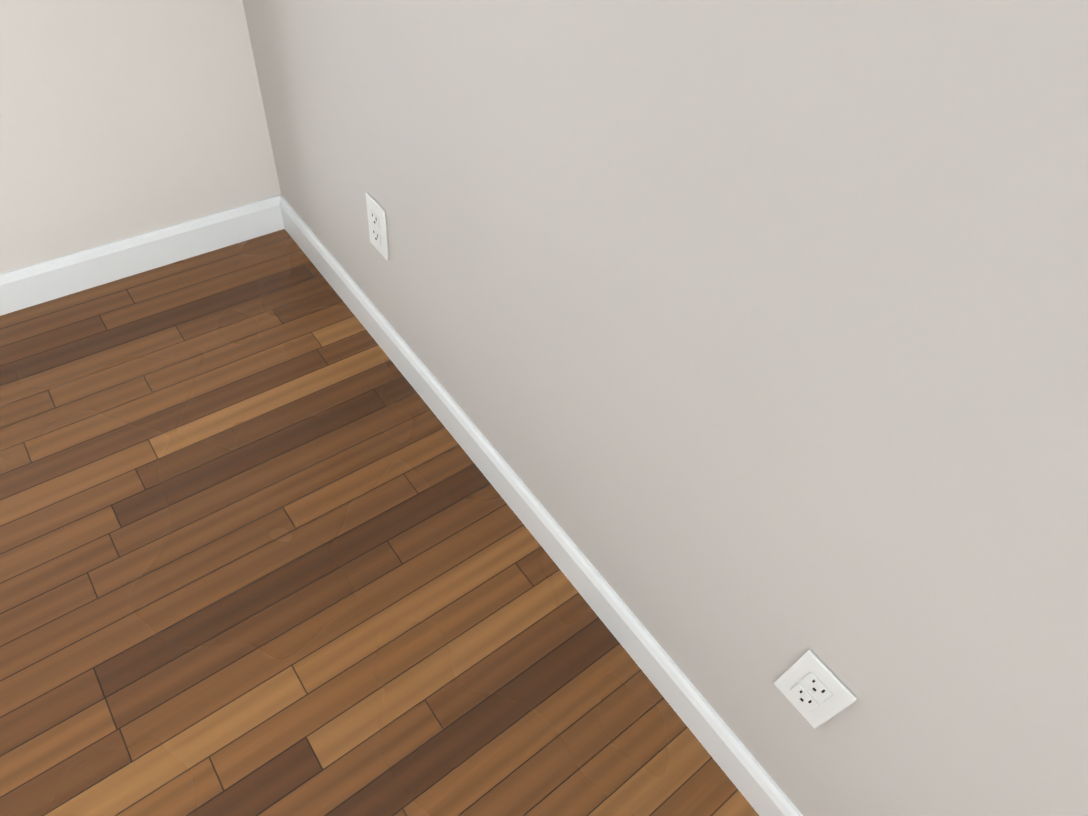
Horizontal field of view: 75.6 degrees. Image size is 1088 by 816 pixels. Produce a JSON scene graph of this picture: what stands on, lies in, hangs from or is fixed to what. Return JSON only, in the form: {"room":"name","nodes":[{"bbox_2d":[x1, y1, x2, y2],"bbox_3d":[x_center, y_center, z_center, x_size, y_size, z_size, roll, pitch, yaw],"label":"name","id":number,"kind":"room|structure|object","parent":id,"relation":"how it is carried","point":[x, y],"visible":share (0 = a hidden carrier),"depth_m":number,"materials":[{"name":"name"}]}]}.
{"room":"empty room","nodes":[
{"label":"empty room","id":0,"kind":"room"},
{"bbox_2d":[0,0,280,273],"bbox_3d":[-2.818,-0.170,-0.377,5.680,2.540,0.120,-27,59,-27],"label":"wall","id":1,"kind":"structure","parent":0,"point":[121,119],"depth_m":1.46,"materials":[{"name":"beige paint"}]},
{"bbox_2d":[0,197,279,315],"bbox_3d":[-1.035,-0.324,1.615,0.840,0.092,0.014,-27,59,-27],"label":"baseboard","id":2,"kind":"structure","parent":1,"relation":"attached to","point":[34,284],"depth_m":1.65,"materials":[{"name":"white wood"}]},
{"bbox_2d":[0,229,758,815],"bbox_3d":[-2.912,0.735,0.598,5.680,0.120,7.260,-27,59,-27],"label":"floor","id":3,"kind":"structure","parent":0,"point":[270,545],"depth_m":1.22,"materials":[{"name":"brown wood"}]},
{"bbox_2d":[242,0,1087,815],"bbox_3d":[-0.435,-1.195,1.021,0.200,2.840,7.580,-27,59,-27],"label":"wall","id":4,"kind":"structure","parent":0,"point":[746,340],"depth_m":0.70,"materials":[{"name":"beige paint"}]},
{"bbox_2d":[365,192,388,259],"bbox_3d":[-0.324,-0.350,1.360,0.008,0.115,0.070,-27,59,-27],"label":"electrical outlet","id":5,"kind":"object","parent":4,"relation":"attached to","point":[376,213],"visible":1,"depth_m":1.35,"materials":[{"name":"white plastic"}]},
{"bbox_2d":[272,195,802,815],"bbox_3d":[0.413,0.673,0.997,0.014,0.092,3.630,-27,59,-27],"label":"baseboard","id":6,"kind":"structure","parent":4,"relation":"attached to","point":[680,693],"depth_m":1.27,"materials":[{"name":"white wood"}]},
{"bbox_2d":[774,650,856,728],"bbox_3d":[0.328,0.347,0.858,0.008,0.115,0.070,-27,59,-27],"label":"electrical outlet","id":7,"kind":"object","parent":4,"relation":"attached to","point":[813,688],"visible":1,"depth_m":0.85,"materials":[{"name":"white plastic"}]}
]}

